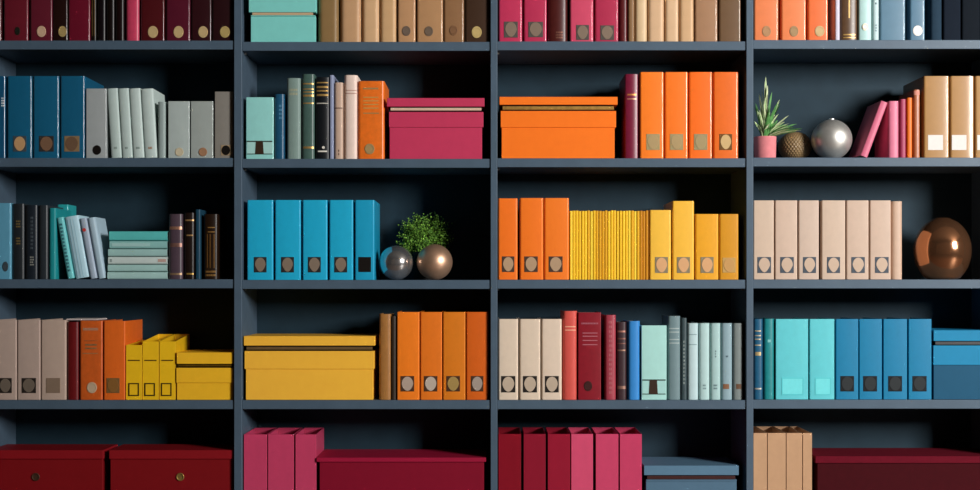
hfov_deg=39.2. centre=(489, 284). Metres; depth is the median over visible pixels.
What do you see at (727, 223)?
binder
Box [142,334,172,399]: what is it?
magazine file
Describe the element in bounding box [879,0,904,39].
binder
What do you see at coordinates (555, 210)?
binder
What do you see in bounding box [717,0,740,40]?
book
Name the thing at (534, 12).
binder
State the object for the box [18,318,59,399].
binder
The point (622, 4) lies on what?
book
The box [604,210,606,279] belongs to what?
folder
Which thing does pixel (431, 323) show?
binder
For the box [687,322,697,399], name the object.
book
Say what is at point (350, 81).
book
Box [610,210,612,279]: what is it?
folder
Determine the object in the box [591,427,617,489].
magazine file
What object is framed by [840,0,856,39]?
book
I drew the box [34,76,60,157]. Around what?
binder
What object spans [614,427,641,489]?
magazine file
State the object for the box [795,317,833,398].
binder
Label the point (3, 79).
book
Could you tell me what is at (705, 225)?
binder
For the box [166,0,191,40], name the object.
binder
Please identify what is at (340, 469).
storage box
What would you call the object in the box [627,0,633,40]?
book
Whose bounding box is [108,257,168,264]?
book
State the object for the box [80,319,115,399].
book
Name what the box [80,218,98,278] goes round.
book
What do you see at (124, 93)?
book
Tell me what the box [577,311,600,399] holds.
book
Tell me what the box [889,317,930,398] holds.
binder
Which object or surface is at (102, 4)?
book
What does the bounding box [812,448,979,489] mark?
storage box
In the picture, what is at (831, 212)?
binder
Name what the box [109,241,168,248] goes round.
book
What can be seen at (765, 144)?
potted plant
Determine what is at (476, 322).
binder
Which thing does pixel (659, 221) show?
binder
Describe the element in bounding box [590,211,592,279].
book
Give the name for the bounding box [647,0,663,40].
book
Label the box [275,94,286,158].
book
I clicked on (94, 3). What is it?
book
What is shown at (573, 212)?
book
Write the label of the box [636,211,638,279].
folder
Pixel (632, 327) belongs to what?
book
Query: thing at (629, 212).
folder
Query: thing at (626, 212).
folder
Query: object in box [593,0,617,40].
binder
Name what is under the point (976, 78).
binder
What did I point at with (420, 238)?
potted plant
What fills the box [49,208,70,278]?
book
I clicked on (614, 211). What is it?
folder
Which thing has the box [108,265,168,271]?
book
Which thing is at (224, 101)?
binder
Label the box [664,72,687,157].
binder
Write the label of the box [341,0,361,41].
book
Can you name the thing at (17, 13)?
binder
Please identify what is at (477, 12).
binder
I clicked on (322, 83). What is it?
book
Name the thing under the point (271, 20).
storage box
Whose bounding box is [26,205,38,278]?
book
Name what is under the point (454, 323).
binder
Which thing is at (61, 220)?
book
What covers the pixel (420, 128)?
storage box
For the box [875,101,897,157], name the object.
book
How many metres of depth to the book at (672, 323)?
5.52 m
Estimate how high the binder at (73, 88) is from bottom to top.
0.329 m
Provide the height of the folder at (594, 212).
0.277 m
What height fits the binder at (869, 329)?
0.322 m
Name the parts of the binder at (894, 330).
label plate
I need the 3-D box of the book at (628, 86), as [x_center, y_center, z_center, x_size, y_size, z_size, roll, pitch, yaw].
[0.568,-0.677,5.641,0.052,0.339,0.251,0,0,0]
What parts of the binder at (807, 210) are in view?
label plate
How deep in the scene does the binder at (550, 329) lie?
5.51 m
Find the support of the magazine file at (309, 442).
on the bookcase
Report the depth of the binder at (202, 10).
5.51 m
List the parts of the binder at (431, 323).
label plate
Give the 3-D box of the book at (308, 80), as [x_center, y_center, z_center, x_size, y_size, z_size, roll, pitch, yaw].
[-0.729,-0.676,5.616,0.050,0.341,0.201,0,0,0]
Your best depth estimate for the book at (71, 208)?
5.75 m
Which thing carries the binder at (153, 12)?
on the bookcase
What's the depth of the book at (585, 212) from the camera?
5.52 m
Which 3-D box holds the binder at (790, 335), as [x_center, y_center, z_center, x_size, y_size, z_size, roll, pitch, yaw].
[1.211,0.298,5.651,0.130,0.322,0.276,0,0,0]
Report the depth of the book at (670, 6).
5.52 m
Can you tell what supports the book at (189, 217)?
on the bookcase
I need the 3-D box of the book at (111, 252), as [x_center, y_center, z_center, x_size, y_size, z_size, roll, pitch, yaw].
[-1.414,-0.130,5.601,0.237,0.029,0.170,0,0,0]
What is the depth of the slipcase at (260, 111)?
5.51 m
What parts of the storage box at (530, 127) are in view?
lid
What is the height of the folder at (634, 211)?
0.275 m
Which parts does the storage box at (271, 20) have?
lid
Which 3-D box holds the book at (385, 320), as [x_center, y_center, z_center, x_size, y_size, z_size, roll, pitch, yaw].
[-0.421,0.288,5.615,0.048,0.344,0.202,0,0,0]
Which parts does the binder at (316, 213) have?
label plate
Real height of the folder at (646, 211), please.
0.278 m
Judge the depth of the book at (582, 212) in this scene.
5.52 m
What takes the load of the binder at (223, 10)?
on the bookcase
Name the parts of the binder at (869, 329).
label plate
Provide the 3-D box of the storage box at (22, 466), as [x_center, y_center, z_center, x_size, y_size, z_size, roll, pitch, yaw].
[-1.779,0.804,5.611,0.461,0.286,0.212,0,0,0]
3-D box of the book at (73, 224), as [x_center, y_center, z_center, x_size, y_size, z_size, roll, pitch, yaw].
[-1.659,-0.152,5.591,0.102,0.258,0.151,0,0,0]
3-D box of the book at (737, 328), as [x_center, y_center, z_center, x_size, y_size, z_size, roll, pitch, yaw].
[0.996,0.307,5.611,0.041,0.307,0.191,0,0,0]
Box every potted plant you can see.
[396,211,453,279]
[754,78,799,157]
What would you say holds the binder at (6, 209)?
on the bookcase
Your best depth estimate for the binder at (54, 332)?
5.51 m
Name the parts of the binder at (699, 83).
label plate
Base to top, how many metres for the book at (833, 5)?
0.323 m
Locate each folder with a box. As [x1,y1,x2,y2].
[569,211,571,279]
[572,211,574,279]
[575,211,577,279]
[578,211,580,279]
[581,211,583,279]
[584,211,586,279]
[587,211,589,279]
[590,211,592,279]
[593,211,595,279]
[596,211,597,279]
[598,211,600,279]
[601,211,603,279]
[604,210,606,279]
[607,211,609,279]
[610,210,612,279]
[613,210,615,279]
[616,211,618,279]
[619,211,621,279]
[622,211,624,279]
[625,211,627,279]
[628,211,630,279]
[631,211,633,279]
[634,211,635,279]
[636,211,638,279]
[639,211,642,279]
[643,211,644,279]
[645,210,647,279]
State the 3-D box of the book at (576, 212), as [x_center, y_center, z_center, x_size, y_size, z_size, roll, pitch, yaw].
[0.349,-0.160,5.636,0.011,0.277,0.230,0,0,0]
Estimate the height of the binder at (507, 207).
0.326 m
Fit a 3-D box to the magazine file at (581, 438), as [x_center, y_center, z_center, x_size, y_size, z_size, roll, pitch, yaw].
[0.369,0.773,5.644,0.090,0.350,0.262,0,0,0]
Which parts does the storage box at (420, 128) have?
lid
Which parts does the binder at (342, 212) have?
label plate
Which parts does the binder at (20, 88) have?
label plate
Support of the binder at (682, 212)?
on the bookcase
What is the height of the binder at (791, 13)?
0.322 m
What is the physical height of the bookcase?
2.562 m
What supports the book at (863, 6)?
on the bookcase
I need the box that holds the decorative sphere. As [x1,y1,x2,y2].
[913,217,971,279]
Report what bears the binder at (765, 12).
on the bookcase
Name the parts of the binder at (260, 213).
label plate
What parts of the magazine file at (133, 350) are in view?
label frame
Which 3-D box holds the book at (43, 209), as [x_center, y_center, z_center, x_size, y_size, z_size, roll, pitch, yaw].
[-1.792,-0.172,5.616,0.038,0.297,0.200,0,0,0]
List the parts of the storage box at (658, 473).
lid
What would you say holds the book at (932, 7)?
on the bookcase
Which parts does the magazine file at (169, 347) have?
label frame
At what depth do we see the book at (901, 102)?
5.52 m
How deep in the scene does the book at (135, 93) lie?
5.52 m
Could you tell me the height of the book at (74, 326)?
0.312 m
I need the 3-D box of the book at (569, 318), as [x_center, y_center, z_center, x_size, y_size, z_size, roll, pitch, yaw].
[0.321,0.282,5.616,0.058,0.356,0.201,0,0,0]
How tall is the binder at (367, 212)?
0.320 m
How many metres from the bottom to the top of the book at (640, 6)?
0.329 m
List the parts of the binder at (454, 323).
label plate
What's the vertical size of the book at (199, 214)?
0.280 m
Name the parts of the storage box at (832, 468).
lid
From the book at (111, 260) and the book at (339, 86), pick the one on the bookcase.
the book at (339, 86)
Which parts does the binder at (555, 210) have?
label plate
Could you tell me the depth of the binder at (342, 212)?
5.51 m
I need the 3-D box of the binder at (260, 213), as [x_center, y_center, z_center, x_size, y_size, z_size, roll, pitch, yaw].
[-0.922,-0.181,5.650,0.104,0.320,0.278,0,0,0]
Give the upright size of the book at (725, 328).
0.307 m
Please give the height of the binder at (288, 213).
0.320 m
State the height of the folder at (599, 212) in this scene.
0.276 m
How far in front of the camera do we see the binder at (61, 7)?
5.51 m
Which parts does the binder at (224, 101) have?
label plate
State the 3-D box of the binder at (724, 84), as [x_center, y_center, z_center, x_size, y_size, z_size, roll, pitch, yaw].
[0.946,-0.681,5.650,0.100,0.347,0.278,0,0,0]
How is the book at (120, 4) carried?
on the bookcase
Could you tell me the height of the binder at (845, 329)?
0.322 m
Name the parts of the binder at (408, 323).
label plate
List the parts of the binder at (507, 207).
label plate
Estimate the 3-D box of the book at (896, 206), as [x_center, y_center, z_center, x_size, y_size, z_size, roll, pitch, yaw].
[1.638,-0.180,5.655,0.046,0.315,0.250,0,0,0]
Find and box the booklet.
[66,318,106,319]
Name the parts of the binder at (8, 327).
label plate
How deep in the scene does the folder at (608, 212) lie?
5.52 m
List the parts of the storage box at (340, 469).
lid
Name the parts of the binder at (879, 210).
label plate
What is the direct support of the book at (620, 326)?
on the bookcase
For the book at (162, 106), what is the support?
on the bookcase
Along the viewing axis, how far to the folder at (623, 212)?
5.52 m
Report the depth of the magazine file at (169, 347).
5.51 m
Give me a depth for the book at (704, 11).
5.51 m
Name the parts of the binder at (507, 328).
label plate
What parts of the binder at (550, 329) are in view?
label plate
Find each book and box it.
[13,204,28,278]
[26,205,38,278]
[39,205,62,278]
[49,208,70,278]
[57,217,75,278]
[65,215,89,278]
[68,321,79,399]
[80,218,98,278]
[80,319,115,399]
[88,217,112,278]
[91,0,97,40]
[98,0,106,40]
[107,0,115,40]
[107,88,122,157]
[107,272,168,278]
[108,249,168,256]
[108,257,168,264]
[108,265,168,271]
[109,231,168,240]
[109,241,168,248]
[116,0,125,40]
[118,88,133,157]
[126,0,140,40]
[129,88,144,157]
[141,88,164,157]
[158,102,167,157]
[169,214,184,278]
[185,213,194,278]
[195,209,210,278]
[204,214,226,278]
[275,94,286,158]
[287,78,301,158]
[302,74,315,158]
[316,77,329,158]
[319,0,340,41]
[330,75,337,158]
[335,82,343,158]
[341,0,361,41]
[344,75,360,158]
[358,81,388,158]
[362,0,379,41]
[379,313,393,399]
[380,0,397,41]
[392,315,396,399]
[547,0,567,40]
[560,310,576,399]
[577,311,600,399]
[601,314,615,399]
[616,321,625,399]
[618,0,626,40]
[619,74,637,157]
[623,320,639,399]
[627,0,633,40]
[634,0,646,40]
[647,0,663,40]
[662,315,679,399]
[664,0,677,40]
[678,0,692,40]
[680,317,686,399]
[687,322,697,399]
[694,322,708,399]
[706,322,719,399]
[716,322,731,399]
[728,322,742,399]
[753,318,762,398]
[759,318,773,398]
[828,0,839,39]
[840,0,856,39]
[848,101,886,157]
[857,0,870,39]
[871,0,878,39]
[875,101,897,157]
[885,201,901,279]
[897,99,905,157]
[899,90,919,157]
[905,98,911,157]
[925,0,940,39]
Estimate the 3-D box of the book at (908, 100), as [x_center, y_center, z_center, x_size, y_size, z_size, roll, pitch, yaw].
[1.684,-0.631,5.616,0.022,0.241,0.200,0,0,0]
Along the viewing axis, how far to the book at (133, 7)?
5.52 m
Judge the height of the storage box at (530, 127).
0.246 m
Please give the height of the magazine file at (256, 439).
0.348 m
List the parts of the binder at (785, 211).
label plate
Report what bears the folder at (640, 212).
on the bookcase
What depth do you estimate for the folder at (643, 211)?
5.52 m
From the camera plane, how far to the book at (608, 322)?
5.52 m
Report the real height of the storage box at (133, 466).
0.286 m
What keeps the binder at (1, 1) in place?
on the bookcase
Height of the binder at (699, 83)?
0.347 m
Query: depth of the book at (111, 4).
5.52 m
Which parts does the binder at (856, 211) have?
label plate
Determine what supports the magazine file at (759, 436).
on the bookcase
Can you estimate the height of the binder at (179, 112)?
0.228 m
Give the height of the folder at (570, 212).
0.276 m
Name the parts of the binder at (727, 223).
label plate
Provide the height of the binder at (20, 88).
0.329 m
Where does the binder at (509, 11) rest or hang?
on the bookcase
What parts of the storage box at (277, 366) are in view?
lid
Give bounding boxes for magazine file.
[126,340,144,399]
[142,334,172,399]
[159,334,189,399]
[244,428,276,489]
[268,428,302,489]
[295,428,323,489]
[498,427,520,489]
[522,427,545,489]
[545,427,569,489]
[567,427,592,489]
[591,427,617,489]
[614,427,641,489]
[753,426,766,489]
[755,426,785,489]
[773,426,801,489]
[789,426,811,489]
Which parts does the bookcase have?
shelf, shelf, shelf, shelf, panel, shelf, shelf, shelf, shelf, panel, panel, shelf, shelf, shelf, shelf, panel, shelf, shelf, shelf, shelf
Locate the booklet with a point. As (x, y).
(70, 318)
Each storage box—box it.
[0,444,117,489]
[109,444,233,489]
[176,349,233,399]
[244,334,378,399]
[249,0,318,41]
[316,449,485,489]
[387,98,484,158]
[499,97,617,157]
[642,457,738,489]
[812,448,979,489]
[931,328,979,398]
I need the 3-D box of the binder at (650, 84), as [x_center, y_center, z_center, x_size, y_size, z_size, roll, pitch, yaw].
[0.649,-0.681,5.650,0.095,0.347,0.278,0,0,0]
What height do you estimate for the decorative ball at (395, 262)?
0.140 m
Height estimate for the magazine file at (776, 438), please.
0.354 m
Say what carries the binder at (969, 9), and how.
on the bookcase
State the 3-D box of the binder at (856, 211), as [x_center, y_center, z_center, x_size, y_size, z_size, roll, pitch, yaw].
[1.474,-0.181,5.650,0.089,0.317,0.278,0,0,0]
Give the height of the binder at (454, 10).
0.330 m
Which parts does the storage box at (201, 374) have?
lid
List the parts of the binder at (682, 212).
label plate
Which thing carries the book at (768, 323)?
on the bookcase
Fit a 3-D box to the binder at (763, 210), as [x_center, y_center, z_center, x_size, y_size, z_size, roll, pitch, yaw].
[1.098,-0.181,5.650,0.082,0.317,0.278,0,0,0]
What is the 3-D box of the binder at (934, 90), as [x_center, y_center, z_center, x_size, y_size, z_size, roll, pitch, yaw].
[1.791,-0.674,5.651,0.103,0.328,0.276,0,0,0]
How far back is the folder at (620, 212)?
5.52 m
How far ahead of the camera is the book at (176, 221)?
5.52 m
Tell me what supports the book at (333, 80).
on the bookcase
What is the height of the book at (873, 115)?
0.230 m
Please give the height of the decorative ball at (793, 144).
0.122 m
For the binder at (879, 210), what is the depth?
5.51 m
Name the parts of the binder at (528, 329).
label plate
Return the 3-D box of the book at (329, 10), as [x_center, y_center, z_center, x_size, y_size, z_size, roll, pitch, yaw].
[-0.649,-1.139,5.616,0.082,0.331,0.200,0,0,0]
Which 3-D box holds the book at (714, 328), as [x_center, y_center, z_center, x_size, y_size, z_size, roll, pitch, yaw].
[0.905,0.307,5.611,0.041,0.307,0.191,0,0,0]
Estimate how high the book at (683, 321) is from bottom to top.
0.328 m
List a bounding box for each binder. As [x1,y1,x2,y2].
[0,0,3,40]
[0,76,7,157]
[0,203,13,278]
[0,318,37,399]
[4,0,30,40]
[8,76,33,157]
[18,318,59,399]
[31,0,53,40]
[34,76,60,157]
[41,318,80,399]
[54,0,68,40]
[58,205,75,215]
[61,76,103,157]
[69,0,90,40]
[86,89,110,157]
[104,319,141,399]
[141,0,165,40]
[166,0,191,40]
[168,101,190,157]
[191,101,214,157]
[192,0,212,40]
[213,0,233,40]
[215,92,233,157]
[247,200,274,279]
[275,200,302,279]
[303,200,329,279]
[330,200,354,279]
[355,200,379,279]
[397,311,421,399]
[398,0,416,41]
[417,0,443,41]
[420,311,443,399]
[443,311,466,399]
[444,0,464,41]
[465,0,489,41]
[466,311,487,399]
[498,0,521,40]
[498,198,517,279]
[498,317,517,399]
[518,198,542,279]
[518,317,539,399]
[522,0,546,40]
[539,317,561,399]
[543,198,568,279]
[568,0,592,40]
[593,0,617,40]
[638,72,663,157]
[648,210,670,279]
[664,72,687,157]
[664,201,693,279]
[688,72,711,157]
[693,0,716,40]
[694,214,717,279]
[712,72,737,157]
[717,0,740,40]
[718,214,737,279]
[753,0,777,39]
[753,200,773,279]
[762,317,807,398]
[769,200,796,279]
[778,0,805,39]
[792,200,818,279]
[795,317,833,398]
[806,0,827,39]
[814,200,844,279]
[820,317,857,398]
[840,200,868,279]
[842,317,881,398]
[863,200,890,279]
[865,317,906,398]
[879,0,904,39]
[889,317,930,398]
[903,76,948,157]
[905,0,924,39]
[941,0,959,39]
[949,76,973,157]
[960,0,979,39]
[974,76,979,157]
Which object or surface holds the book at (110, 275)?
on the bookcase
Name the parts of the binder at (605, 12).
label plate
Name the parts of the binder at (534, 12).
label plate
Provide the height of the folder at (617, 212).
0.275 m
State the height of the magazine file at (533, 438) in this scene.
0.350 m
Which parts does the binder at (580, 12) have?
label plate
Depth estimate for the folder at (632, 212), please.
5.52 m
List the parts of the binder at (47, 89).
label plate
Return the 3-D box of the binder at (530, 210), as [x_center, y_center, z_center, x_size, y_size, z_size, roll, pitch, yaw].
[0.167,-0.185,5.650,0.095,0.327,0.278,0,0,0]
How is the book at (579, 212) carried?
on the bookcase
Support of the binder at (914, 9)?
on the bookcase
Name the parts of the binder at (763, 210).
label plate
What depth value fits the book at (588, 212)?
5.52 m
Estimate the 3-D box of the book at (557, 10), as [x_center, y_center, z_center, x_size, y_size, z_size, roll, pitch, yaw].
[0.272,-1.139,5.616,0.081,0.329,0.201,0,0,0]
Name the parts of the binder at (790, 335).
label frame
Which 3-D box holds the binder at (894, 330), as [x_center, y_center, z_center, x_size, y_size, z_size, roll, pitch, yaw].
[1.625,0.298,5.650,0.095,0.322,0.278,0,0,0]
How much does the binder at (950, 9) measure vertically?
0.322 m
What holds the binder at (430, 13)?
on the bookcase
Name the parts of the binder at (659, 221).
label plate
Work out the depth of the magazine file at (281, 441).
5.51 m
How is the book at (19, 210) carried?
on the bookcase
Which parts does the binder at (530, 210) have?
label plate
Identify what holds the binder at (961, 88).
on the bookcase
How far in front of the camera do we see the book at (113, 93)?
5.52 m
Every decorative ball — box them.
[379,246,412,279]
[417,244,451,279]
[778,132,811,157]
[811,118,851,157]
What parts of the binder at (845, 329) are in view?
label plate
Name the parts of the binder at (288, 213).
label plate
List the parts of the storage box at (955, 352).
lid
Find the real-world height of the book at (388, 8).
0.331 m
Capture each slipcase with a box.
[246,97,274,158]
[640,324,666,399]
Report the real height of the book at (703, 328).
0.307 m
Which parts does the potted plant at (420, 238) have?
pot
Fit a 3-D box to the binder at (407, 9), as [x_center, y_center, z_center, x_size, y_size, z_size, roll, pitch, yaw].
[-0.335,-1.138,5.650,0.071,0.330,0.278,0,0,0]
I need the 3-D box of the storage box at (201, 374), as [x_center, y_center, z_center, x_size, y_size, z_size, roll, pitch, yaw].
[-1.143,0.365,5.646,0.228,0.190,0.282,0,0,0]
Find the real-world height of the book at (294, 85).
0.325 m
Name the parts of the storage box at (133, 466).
lid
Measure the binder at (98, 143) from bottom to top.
0.279 m
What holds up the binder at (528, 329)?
on the bookcase
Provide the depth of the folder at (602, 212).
5.52 m
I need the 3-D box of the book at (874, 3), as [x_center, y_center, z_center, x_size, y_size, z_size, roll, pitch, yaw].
[1.549,-1.142,5.616,0.025,0.323,0.201,0,0,0]
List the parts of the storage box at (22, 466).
lid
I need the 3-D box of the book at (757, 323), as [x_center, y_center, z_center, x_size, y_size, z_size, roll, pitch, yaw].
[1.077,0.298,5.616,0.037,0.322,0.201,0,0,0]
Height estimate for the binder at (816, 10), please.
0.322 m
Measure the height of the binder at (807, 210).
0.317 m
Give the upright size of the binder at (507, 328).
0.324 m
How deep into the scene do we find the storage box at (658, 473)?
5.51 m
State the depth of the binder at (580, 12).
5.51 m
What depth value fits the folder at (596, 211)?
5.52 m
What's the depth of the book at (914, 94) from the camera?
5.52 m
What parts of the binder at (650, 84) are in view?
label plate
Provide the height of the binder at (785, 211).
0.317 m
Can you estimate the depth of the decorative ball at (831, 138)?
5.55 m
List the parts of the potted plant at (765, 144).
pot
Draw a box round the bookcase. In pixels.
[0,0,979,489]
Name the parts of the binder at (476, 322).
label plate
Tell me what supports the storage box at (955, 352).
on the bookcase
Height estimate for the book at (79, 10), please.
0.325 m
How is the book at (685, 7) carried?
on the bookcase
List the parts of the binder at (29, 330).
label plate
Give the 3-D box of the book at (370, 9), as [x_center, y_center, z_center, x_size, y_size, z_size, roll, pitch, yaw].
[-0.479,-1.139,5.616,0.068,0.331,0.200,0,0,0]
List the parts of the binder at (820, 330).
label frame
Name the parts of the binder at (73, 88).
label plate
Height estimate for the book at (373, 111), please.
0.313 m
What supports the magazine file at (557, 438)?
on the bookcase
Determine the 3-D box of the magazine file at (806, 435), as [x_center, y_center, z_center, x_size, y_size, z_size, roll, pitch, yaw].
[1.273,0.771,5.644,0.039,0.354,0.262,0,0,0]
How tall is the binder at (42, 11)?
0.325 m
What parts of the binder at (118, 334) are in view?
label plate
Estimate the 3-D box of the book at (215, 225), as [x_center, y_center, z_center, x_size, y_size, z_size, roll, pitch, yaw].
[-1.121,-0.154,5.616,0.057,0.262,0.201,0,0,0]
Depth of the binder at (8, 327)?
5.51 m
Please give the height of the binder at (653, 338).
0.298 m
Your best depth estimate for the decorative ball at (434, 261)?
5.54 m
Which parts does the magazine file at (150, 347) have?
label frame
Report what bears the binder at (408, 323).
on the bookcase
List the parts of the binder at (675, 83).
label plate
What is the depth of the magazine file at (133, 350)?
5.51 m
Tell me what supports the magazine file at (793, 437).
on the bookcase
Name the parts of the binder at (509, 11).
label plate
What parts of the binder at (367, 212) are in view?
label plate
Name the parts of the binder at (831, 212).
label plate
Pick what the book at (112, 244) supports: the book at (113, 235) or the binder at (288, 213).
the book at (113, 235)
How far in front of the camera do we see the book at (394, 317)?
5.52 m
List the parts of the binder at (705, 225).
label plate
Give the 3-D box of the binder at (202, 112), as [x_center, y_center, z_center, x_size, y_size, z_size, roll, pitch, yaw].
[-1.156,-0.623,5.612,0.090,0.228,0.203,0,0,0]
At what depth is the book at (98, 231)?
5.52 m
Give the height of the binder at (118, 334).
0.316 m
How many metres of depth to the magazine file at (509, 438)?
5.51 m
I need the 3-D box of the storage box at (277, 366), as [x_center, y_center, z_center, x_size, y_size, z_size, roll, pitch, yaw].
[-0.724,0.332,5.646,0.525,0.256,0.282,0,0,0]
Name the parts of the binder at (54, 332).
label plate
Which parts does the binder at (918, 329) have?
label plate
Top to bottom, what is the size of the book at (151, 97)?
0.280 m
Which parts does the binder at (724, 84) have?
label plate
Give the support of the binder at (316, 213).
on the bookcase

